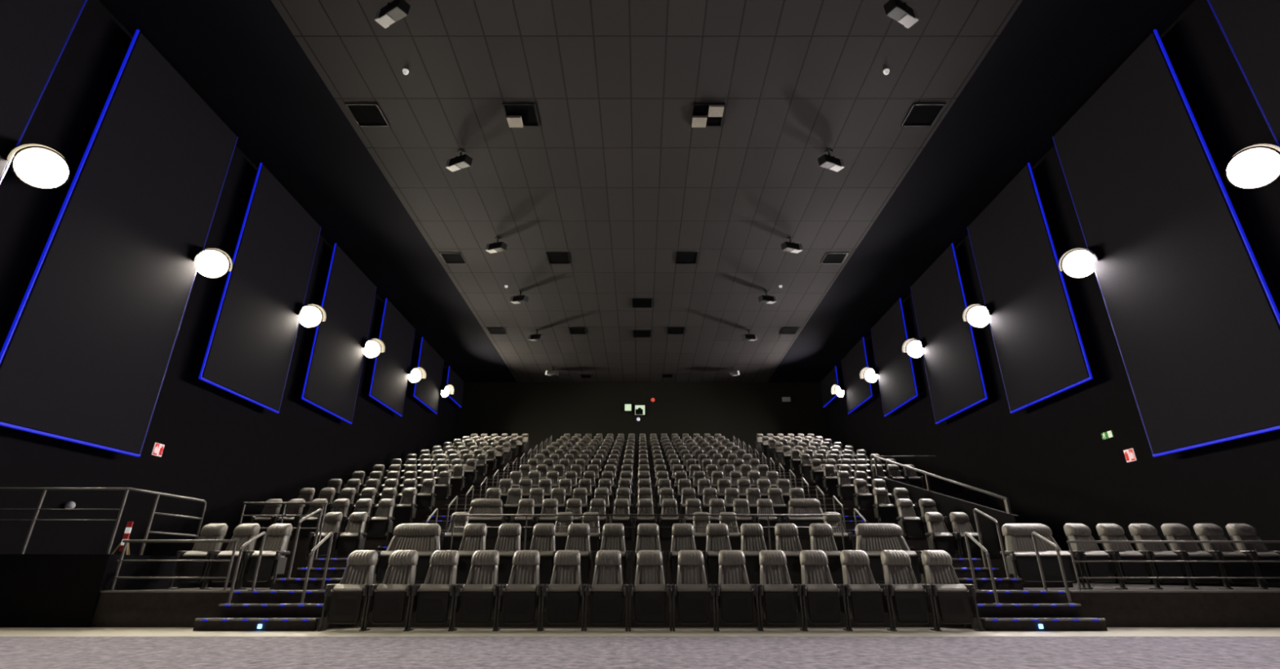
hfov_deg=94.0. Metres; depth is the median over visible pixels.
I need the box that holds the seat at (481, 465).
[475,453,488,475]
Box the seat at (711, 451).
[707,448,717,463]
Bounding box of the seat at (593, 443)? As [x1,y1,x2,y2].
[589,441,597,453]
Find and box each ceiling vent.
[345,102,389,126]
[439,252,466,263]
[485,327,506,333]
[502,102,539,127]
[546,252,570,263]
[568,327,586,333]
[580,374,591,377]
[631,298,652,307]
[632,329,650,337]
[662,373,672,377]
[666,327,684,333]
[675,252,697,263]
[690,102,725,127]
[779,327,799,333]
[820,252,848,263]
[901,102,946,126]
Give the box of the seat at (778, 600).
[756,550,805,631]
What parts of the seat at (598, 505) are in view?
backrest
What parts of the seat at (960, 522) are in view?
armrest, backrest, armrest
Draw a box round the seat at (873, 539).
[854,523,925,588]
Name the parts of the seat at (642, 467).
backrest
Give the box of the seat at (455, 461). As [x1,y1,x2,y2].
[448,458,461,475]
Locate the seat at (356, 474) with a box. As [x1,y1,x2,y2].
[342,471,364,496]
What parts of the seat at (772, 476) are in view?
backrest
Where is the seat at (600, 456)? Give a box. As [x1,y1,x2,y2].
[591,453,605,471]
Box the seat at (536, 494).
[528,487,543,522]
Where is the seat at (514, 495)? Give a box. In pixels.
[502,487,522,522]
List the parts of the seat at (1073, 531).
armrest, backrest, armrest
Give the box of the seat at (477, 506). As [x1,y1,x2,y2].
[468,498,507,537]
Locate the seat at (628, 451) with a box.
[622,448,635,470]
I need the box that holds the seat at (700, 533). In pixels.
[693,511,710,551]
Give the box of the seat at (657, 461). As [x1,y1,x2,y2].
[652,458,667,482]
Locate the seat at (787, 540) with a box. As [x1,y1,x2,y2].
[774,523,802,582]
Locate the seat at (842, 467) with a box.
[839,464,854,487]
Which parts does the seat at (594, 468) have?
backrest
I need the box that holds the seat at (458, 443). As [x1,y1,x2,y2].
[454,441,463,453]
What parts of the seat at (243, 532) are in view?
armrest, backrest, armrest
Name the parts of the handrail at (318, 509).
post, post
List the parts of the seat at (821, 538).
backrest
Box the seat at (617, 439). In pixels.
[615,438,624,453]
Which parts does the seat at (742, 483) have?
backrest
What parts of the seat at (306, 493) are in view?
backrest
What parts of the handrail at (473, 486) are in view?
post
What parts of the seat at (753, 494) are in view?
backrest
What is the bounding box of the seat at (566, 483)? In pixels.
[558,478,573,502]
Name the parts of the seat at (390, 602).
armrest, backrest, armrest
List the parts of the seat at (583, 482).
backrest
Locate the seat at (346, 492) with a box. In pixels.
[328,487,355,520]
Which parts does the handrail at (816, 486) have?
post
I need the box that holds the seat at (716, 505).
[709,498,725,523]
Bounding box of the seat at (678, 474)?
[672,471,691,493]
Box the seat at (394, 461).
[382,458,401,476]
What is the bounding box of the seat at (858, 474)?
[853,471,873,496]
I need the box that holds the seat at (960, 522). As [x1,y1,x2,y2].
[949,511,986,559]
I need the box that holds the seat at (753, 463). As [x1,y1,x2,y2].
[749,458,759,471]
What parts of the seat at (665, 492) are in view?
backrest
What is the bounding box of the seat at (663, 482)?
[654,478,675,509]
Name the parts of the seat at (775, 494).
backrest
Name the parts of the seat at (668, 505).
backrest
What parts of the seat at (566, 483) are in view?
backrest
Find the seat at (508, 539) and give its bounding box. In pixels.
[493,523,520,582]
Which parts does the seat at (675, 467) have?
backrest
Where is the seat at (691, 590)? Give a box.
[671,550,716,631]
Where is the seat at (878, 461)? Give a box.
[871,458,888,476]
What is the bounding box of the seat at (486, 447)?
[482,444,491,454]
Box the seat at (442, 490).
[434,471,452,500]
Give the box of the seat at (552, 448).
[546,444,555,457]
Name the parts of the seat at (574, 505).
backrest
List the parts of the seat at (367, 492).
armrest, backrest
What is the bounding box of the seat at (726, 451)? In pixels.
[722,448,731,462]
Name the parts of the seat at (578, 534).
backrest, armrest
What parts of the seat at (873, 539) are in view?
backrest, armrest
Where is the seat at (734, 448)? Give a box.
[731,444,739,454]
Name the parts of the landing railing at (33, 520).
post, post, post, return rail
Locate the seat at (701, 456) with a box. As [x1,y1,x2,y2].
[696,453,707,469]
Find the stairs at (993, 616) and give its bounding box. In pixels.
[744,449,1107,631]
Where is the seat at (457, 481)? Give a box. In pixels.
[449,464,466,490]
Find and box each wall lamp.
[5,142,71,189]
[193,247,233,278]
[297,303,326,328]
[362,337,385,358]
[407,366,426,382]
[439,383,453,397]
[831,383,845,397]
[859,366,878,382]
[902,337,924,358]
[961,303,991,328]
[1057,247,1098,278]
[1224,142,1279,189]
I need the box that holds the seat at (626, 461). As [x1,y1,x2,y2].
[620,458,635,475]
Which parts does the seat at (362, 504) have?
armrest, backrest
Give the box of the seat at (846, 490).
[835,471,855,500]
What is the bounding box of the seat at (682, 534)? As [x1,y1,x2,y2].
[666,523,702,583]
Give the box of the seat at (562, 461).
[560,458,570,473]
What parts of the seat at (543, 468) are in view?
backrest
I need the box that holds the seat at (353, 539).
[331,511,367,558]
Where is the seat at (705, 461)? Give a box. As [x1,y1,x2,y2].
[700,458,711,475]
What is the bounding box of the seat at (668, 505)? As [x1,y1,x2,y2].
[657,498,682,537]
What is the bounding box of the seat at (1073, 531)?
[1063,523,1125,589]
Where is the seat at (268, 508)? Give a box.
[249,498,282,537]
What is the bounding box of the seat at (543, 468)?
[536,464,547,479]
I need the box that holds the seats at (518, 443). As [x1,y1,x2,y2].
[452,433,832,455]
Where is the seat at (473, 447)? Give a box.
[469,444,479,456]
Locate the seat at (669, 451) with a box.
[664,448,678,464]
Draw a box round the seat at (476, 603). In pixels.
[450,550,500,631]
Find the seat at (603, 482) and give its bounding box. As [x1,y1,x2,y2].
[594,478,614,511]
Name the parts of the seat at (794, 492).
backrest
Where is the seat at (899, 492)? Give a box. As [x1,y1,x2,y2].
[893,487,919,516]
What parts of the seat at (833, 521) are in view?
backrest, armrest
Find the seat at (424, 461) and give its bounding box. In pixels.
[416,458,431,479]
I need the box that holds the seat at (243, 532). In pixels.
[201,523,260,589]
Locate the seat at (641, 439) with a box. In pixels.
[637,438,648,449]
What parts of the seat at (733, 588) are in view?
armrest, backrest, armrest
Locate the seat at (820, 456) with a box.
[813,453,826,467]
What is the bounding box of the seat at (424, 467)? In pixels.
[416,464,432,487]
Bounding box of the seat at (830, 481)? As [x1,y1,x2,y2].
[822,464,838,490]
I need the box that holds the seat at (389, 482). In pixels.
[373,478,398,507]
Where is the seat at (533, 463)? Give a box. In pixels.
[528,458,537,471]
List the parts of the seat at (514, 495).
backrest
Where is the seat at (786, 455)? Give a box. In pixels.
[781,444,791,464]
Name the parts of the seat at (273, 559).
armrest, backrest, armrest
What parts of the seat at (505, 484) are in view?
backrest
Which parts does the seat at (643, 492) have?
backrest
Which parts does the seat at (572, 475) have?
backrest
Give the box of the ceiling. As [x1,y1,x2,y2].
[98,0,1194,382]
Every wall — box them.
[0,0,457,555]
[453,382,830,448]
[826,0,1279,587]
[875,475,1020,559]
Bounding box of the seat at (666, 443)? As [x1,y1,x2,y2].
[662,441,671,453]
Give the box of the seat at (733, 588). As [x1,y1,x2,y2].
[713,550,760,631]
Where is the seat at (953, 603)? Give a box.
[920,550,983,631]
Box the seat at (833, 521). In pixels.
[822,511,853,551]
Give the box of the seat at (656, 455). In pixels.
[651,453,666,475]
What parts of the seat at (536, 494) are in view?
backrest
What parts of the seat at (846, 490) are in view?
backrest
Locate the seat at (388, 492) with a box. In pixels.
[369,487,396,520]
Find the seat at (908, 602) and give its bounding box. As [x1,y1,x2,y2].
[880,550,938,631]
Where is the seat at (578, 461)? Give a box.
[575,458,587,475]
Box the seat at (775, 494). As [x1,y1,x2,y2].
[767,487,788,522]
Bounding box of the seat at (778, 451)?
[773,441,782,459]
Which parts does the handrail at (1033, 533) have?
post, post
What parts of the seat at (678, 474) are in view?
backrest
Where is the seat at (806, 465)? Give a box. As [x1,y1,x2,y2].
[799,453,811,475]
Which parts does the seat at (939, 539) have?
armrest, backrest, armrest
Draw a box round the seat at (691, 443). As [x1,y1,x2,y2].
[688,441,696,453]
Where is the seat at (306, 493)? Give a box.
[286,487,315,516]
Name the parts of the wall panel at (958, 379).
batten frame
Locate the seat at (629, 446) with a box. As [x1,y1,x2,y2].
[623,444,635,458]
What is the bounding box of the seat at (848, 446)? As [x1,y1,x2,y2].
[844,444,857,458]
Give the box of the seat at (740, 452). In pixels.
[736,448,745,459]
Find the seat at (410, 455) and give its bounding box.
[400,453,416,472]
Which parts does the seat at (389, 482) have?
backrest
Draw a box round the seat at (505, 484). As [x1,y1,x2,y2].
[498,478,512,507]
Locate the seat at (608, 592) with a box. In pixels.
[584,550,628,631]
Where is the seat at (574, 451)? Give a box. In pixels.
[568,448,578,463]
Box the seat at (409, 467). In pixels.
[398,464,417,487]
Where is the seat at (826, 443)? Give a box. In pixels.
[822,441,831,453]
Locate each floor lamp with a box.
[257,623,262,628]
[1038,623,1043,628]
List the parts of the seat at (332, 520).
armrest, backrest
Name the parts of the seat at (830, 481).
backrest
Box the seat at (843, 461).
[840,458,855,476]
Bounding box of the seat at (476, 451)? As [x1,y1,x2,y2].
[472,448,482,459]
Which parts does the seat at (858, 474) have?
backrest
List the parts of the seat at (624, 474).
backrest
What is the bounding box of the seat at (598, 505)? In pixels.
[589,498,608,532]
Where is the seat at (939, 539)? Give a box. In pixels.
[924,511,961,558]
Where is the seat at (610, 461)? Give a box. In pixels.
[604,458,619,482]
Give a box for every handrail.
[226,531,266,603]
[287,508,322,577]
[299,532,333,603]
[426,507,438,523]
[444,495,457,532]
[463,484,474,511]
[479,476,487,498]
[492,469,498,487]
[502,462,508,478]
[511,457,517,471]
[520,452,524,465]
[527,448,531,464]
[748,444,752,458]
[761,453,766,464]
[769,457,775,471]
[778,462,785,478]
[789,469,796,487]
[801,476,810,498]
[815,484,826,511]
[832,495,846,532]
[853,507,866,525]
[873,455,1011,513]
[964,532,999,603]
[973,508,1009,577]
[1031,531,1072,603]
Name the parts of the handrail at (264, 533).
post, post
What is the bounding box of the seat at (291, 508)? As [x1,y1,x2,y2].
[272,498,305,540]
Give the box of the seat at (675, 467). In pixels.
[670,464,687,490]
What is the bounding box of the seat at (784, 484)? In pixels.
[776,478,790,508]
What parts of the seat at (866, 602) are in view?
armrest, backrest, armrest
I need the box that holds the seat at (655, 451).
[650,448,664,469]
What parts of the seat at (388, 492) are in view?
backrest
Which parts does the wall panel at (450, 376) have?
batten frame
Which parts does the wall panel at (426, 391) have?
batten frame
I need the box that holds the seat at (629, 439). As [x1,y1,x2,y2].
[625,438,636,455]
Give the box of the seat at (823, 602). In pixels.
[799,550,849,631]
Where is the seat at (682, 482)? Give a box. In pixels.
[675,478,690,510]
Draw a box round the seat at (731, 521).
[719,511,740,550]
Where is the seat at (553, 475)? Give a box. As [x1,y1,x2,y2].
[546,471,559,488]
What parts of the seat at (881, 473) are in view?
backrest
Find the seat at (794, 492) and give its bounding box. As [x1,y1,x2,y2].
[789,487,804,499]
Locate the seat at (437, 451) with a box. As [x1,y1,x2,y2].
[431,448,443,463]
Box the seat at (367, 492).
[348,487,376,516]
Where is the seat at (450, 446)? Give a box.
[444,444,453,458]
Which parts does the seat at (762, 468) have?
backrest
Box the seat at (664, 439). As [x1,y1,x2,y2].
[661,438,670,455]
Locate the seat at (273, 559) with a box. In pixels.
[236,523,293,589]
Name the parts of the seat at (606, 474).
backrest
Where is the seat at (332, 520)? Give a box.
[305,511,342,559]
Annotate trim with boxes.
[99,590,229,591]
[1069,590,1279,591]
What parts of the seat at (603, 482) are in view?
backrest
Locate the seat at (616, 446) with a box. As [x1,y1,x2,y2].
[613,444,622,463]
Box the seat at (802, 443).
[798,441,807,451]
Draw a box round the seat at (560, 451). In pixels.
[555,448,564,463]
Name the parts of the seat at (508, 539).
backrest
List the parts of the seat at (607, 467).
backrest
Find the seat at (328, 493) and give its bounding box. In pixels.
[307,487,335,514]
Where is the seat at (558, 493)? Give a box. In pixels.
[551,487,566,511]
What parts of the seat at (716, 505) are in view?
backrest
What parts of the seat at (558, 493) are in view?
backrest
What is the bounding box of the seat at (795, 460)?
[789,448,800,470]
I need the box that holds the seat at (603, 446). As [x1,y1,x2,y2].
[599,444,609,464]
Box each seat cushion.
[182,551,207,576]
[217,551,242,578]
[251,551,281,578]
[253,516,271,525]
[277,516,294,535]
[302,516,317,529]
[313,532,333,553]
[332,583,365,618]
[339,532,359,550]
[370,516,388,535]
[375,583,408,618]
[378,551,434,556]
[395,503,412,520]
[417,493,431,508]
[418,583,452,618]
[435,484,448,497]
[444,532,463,537]
[450,476,462,489]
[457,551,475,555]
[461,583,495,618]
[468,516,502,523]
[497,551,515,555]
[503,503,518,506]
[504,583,537,618]
[514,516,533,535]
[533,503,542,506]
[538,516,555,520]
[538,551,554,569]
[547,583,581,618]
[555,532,567,536]
[557,503,564,511]
[573,516,582,522]
[578,551,590,578]
[589,532,599,550]
[590,583,622,618]
[599,516,606,520]
[612,516,630,520]
[619,551,626,575]
[634,583,666,592]
[636,516,654,520]
[661,516,679,520]
[670,551,679,578]
[676,583,710,618]
[680,503,685,514]
[684,516,693,521]
[693,532,706,536]
[702,503,709,511]
[706,551,719,578]
[710,516,719,520]
[719,583,752,618]
[724,503,733,509]
[728,532,740,536]
[736,516,752,520]
[742,551,759,556]
[748,503,756,506]
[758,516,777,523]
[761,583,795,618]
[772,503,786,506]
[782,551,800,555]
[788,516,823,523]
[804,583,838,618]
[823,551,840,555]
[826,476,837,489]
[832,532,848,536]
[840,484,853,497]
[848,583,881,618]
[857,493,872,508]
[864,551,917,556]
[878,503,894,520]
[890,583,924,618]
[892,476,904,479]
[902,516,920,535]
[908,476,920,484]
[933,532,953,550]
[933,583,968,618]
[960,532,977,553]
[1008,551,1071,577]
[1078,551,1109,578]
[1119,551,1143,578]
[1153,551,1177,577]
[1187,551,1212,575]
[1222,551,1246,556]
[1256,551,1279,556]
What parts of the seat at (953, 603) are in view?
armrest, backrest, armrest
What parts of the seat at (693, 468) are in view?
backrest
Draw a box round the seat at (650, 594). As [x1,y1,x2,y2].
[628,550,671,631]
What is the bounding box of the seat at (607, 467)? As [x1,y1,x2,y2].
[600,464,617,490]
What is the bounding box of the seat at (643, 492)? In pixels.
[634,487,656,523]
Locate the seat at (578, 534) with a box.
[564,523,594,585]
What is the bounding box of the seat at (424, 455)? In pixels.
[416,453,431,472]
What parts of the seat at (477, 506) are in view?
backrest, armrest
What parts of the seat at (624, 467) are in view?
backrest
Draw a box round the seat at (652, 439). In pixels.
[648,438,657,455]
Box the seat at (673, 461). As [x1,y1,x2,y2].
[667,458,679,482]
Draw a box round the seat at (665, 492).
[656,487,678,516]
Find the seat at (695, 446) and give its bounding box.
[691,444,699,458]
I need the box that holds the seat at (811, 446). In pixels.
[807,444,817,457]
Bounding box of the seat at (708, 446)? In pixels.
[704,444,712,457]
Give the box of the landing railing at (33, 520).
[0,487,206,555]
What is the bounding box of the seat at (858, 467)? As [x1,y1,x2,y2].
[854,464,874,487]
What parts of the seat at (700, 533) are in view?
backrest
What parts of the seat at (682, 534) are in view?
armrest, backrest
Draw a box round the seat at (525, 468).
[519,464,530,478]
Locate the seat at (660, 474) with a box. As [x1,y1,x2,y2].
[653,471,672,498]
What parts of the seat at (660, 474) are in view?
backrest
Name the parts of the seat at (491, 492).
backrest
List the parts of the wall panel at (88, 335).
batten frame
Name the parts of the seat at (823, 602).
armrest, backrest, armrest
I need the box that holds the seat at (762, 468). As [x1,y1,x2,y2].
[756,464,768,478]
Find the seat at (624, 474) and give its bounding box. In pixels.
[616,471,635,500]
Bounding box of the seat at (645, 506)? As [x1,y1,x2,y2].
[633,498,657,540]
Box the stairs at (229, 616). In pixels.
[192,449,541,631]
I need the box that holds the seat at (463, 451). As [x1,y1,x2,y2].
[458,448,469,462]
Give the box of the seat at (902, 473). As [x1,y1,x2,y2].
[885,458,904,476]
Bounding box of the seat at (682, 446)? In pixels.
[676,444,686,463]
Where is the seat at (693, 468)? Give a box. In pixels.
[687,464,700,484]
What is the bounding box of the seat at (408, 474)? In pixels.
[396,471,417,493]
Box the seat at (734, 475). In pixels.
[729,471,742,488]
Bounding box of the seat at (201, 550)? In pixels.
[166,523,227,589]
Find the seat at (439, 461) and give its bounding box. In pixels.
[431,458,446,476]
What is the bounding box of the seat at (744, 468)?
[740,464,751,478]
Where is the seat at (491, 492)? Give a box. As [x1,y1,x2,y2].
[485,487,501,498]
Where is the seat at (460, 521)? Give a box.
[440,511,469,551]
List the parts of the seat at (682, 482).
backrest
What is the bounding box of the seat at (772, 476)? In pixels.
[766,471,778,487]
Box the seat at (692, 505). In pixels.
[682,498,702,525]
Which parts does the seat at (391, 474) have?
backrest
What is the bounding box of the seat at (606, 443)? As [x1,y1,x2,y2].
[601,441,611,454]
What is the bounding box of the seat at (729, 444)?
[726,441,733,450]
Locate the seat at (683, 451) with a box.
[679,448,688,464]
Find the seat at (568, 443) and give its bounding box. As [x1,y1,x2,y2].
[564,441,572,453]
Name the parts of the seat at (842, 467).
backrest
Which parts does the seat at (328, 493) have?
backrest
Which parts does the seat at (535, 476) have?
backrest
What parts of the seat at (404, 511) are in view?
backrest, armrest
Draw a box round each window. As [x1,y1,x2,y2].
[623,402,632,411]
[634,404,645,415]
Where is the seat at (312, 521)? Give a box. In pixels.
[293,498,327,540]
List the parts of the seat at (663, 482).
backrest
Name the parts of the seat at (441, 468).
backrest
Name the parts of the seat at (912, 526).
armrest, backrest, armrest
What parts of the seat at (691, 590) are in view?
armrest, backrest, armrest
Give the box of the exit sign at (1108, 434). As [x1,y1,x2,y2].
[1101,430,1113,439]
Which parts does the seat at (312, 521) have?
armrest, backrest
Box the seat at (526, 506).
[511,498,535,537]
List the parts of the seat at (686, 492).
backrest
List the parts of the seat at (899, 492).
backrest, armrest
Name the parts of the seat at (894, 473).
backrest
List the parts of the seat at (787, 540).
backrest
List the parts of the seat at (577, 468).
backrest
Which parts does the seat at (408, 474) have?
backrest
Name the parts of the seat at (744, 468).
backrest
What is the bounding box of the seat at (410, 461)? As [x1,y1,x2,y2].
[399,458,416,476]
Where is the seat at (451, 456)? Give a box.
[446,453,458,470]
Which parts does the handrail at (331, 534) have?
post, post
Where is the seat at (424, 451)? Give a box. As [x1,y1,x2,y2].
[416,448,430,464]
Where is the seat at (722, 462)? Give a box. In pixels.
[717,458,728,472]
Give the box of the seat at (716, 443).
[714,441,721,453]
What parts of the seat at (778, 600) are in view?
armrest, backrest, armrest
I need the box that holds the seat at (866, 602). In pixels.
[840,550,894,631]
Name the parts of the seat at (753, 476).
backrest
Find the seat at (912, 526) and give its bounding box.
[896,498,927,540]
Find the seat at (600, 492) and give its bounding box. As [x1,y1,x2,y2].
[589,487,612,516]
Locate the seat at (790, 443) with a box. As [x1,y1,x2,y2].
[786,441,795,448]
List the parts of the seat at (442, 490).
backrest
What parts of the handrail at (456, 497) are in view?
post, post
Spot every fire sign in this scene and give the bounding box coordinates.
[151,442,164,456]
[1123,448,1136,462]
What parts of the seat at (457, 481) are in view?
backrest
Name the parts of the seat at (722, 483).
backrest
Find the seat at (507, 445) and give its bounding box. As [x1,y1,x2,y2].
[502,441,512,459]
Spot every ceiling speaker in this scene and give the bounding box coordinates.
[374,0,410,28]
[444,149,472,171]
[484,236,506,253]
[510,289,528,303]
[528,328,544,340]
[545,366,559,375]
[725,366,739,375]
[741,328,757,340]
[758,289,776,303]
[780,236,802,253]
[817,149,844,171]
[883,0,919,28]
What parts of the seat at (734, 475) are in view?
backrest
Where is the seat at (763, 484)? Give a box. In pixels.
[756,478,770,498]
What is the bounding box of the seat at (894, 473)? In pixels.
[887,464,907,484]
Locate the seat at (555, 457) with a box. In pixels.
[550,453,559,466]
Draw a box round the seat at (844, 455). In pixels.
[842,453,856,470]
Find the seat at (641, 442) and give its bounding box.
[636,441,648,453]
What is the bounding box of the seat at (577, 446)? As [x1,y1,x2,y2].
[573,444,581,458]
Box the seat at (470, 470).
[463,458,477,482]
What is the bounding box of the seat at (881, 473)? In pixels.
[871,464,890,479]
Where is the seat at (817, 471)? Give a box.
[809,458,824,482]
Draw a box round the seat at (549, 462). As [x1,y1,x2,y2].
[543,458,553,471]
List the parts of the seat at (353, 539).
armrest, backrest, armrest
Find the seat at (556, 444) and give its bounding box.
[551,441,559,450]
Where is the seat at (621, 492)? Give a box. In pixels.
[611,487,634,522]
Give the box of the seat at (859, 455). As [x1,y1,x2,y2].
[856,453,871,470]
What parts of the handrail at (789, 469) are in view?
post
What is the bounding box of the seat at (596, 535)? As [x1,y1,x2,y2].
[582,511,602,551]
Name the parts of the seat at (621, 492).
backrest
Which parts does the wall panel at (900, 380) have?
batten frame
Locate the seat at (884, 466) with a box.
[870,453,886,472]
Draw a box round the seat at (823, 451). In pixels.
[817,448,827,463]
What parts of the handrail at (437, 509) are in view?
post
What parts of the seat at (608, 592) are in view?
armrest, backrest, armrest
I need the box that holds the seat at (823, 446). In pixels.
[819,444,829,458]
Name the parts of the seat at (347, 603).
armrest, backrest, armrest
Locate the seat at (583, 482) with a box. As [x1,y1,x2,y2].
[578,478,594,510]
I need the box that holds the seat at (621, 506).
[608,498,633,540]
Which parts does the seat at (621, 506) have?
backrest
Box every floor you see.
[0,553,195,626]
[0,626,1279,635]
[0,635,1279,668]
[150,540,985,559]
[195,559,1073,586]
[201,524,925,540]
[240,511,921,524]
[280,500,894,511]
[313,490,988,506]
[326,482,961,490]
[346,475,940,482]
[365,470,921,475]
[384,464,903,470]
[401,459,885,464]
[416,455,870,459]
[429,451,857,455]
[431,448,854,451]
[1072,582,1243,586]
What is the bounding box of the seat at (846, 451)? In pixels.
[843,448,856,464]
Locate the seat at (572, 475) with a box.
[564,471,578,492]
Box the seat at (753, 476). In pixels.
[747,471,759,487]
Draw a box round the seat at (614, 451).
[608,448,622,470]
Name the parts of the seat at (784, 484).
backrest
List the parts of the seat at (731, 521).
backrest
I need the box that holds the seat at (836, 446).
[831,444,842,458]
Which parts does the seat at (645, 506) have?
backrest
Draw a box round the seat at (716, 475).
[710,471,723,492]
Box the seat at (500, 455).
[495,444,505,464]
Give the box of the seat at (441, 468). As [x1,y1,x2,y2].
[433,464,448,484]
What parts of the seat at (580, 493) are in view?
backrest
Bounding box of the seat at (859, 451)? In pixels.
[856,448,871,466]
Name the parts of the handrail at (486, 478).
post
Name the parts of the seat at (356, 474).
backrest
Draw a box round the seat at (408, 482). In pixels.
[395,478,417,503]
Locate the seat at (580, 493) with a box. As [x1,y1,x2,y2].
[572,487,590,514]
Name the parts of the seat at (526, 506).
backrest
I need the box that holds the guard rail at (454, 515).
[449,514,844,550]
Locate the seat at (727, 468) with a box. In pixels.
[723,464,734,479]
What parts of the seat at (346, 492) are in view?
armrest, backrest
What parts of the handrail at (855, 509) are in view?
post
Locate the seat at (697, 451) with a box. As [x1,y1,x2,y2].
[693,448,703,463]
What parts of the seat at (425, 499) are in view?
backrest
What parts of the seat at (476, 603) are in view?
armrest, backrest, armrest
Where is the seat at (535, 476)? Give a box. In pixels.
[528,471,540,487]
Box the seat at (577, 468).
[570,464,583,483]
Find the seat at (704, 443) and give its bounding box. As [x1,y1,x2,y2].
[701,441,709,453]
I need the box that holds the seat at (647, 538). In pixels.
[630,523,666,589]
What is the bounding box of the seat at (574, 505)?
[565,498,582,523]
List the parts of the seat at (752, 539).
backrest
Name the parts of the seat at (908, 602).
armrest, backrest, armrest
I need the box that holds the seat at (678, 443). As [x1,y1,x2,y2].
[675,441,684,453]
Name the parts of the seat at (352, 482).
backrest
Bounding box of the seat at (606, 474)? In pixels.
[597,471,616,499]
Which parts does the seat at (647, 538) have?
armrest, backrest, armrest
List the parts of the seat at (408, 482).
backrest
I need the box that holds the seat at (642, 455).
[636,453,650,475]
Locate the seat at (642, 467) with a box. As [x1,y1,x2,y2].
[635,464,652,490]
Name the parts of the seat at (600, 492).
backrest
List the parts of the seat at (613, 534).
backrest, armrest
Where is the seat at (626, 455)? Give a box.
[621,453,635,469]
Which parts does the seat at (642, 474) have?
backrest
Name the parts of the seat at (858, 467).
backrest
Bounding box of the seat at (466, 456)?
[461,453,472,468]
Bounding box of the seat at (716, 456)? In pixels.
[711,453,722,467]
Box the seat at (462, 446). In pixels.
[456,444,466,457]
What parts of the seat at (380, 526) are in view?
armrest, backrest, armrest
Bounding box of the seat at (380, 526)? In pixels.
[364,498,395,540]
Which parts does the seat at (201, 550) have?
armrest, backrest, armrest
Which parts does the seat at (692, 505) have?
backrest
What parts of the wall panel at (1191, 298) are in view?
batten frame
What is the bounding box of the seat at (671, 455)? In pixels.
[666,453,680,475]
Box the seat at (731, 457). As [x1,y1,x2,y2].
[727,453,737,465]
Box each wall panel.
[0,0,87,183]
[0,29,238,456]
[191,162,321,413]
[294,243,376,423]
[363,297,415,416]
[408,336,444,413]
[441,365,464,407]
[820,365,843,407]
[840,336,877,413]
[870,297,923,416]
[910,243,993,423]
[966,162,1099,413]
[1052,29,1279,456]
[1207,0,1279,146]
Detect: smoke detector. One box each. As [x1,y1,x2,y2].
[402,68,408,75]
[883,68,889,75]
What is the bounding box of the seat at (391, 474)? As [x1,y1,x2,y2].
[377,471,399,497]
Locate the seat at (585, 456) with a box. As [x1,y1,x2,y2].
[579,453,590,470]
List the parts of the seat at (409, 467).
backrest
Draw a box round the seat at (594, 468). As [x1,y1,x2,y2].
[587,464,600,484]
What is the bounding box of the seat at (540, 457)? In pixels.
[534,453,544,464]
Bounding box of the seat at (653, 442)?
[649,441,658,459]
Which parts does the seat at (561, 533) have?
backrest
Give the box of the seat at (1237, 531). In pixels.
[1225,523,1279,589]
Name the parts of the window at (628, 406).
glass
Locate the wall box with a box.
[782,396,791,401]
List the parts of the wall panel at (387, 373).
batten frame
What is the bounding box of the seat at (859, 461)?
[855,458,872,479]
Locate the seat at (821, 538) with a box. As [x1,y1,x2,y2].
[808,523,842,582]
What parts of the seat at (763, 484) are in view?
backrest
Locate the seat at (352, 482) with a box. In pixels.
[336,478,360,507]
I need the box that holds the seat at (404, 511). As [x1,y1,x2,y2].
[391,487,417,523]
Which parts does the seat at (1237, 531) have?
backrest, armrest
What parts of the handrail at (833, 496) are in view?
post, post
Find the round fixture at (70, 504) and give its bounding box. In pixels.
[64,501,75,508]
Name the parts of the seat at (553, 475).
backrest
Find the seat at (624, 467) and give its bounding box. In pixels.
[617,464,635,488]
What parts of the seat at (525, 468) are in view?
backrest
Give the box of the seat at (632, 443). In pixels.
[624,441,635,456]
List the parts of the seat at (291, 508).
armrest, backrest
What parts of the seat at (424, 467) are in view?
backrest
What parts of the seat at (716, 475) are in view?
backrest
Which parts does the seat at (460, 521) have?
armrest, backrest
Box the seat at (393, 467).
[380,464,400,487]
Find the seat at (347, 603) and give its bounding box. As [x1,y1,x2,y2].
[317,550,377,631]
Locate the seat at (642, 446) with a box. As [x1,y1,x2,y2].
[636,444,649,457]
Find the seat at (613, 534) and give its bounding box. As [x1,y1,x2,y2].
[594,523,630,588]
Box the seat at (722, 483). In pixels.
[716,478,730,499]
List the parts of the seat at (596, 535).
backrest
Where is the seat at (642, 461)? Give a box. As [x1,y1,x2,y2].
[635,458,651,482]
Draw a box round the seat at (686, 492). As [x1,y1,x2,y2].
[678,487,695,522]
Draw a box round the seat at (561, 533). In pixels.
[555,511,573,550]
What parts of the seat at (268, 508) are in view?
armrest, backrest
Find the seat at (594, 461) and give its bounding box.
[591,458,603,475]
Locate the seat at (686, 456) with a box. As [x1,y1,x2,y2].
[681,453,696,471]
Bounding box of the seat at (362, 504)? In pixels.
[342,498,372,536]
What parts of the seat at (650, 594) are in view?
armrest, backrest, armrest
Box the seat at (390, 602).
[361,550,417,631]
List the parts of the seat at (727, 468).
backrest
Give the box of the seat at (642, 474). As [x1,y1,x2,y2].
[635,471,653,500]
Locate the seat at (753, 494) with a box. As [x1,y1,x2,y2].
[746,487,761,522]
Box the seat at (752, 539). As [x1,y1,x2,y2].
[740,523,766,582]
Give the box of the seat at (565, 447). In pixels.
[560,444,568,457]
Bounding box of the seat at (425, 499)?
[415,478,436,511]
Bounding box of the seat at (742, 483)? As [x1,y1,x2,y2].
[737,478,751,498]
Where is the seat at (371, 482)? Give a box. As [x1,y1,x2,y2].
[355,478,379,503]
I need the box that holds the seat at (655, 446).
[649,444,662,457]
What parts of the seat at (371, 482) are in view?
backrest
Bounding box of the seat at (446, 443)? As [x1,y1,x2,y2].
[442,441,452,453]

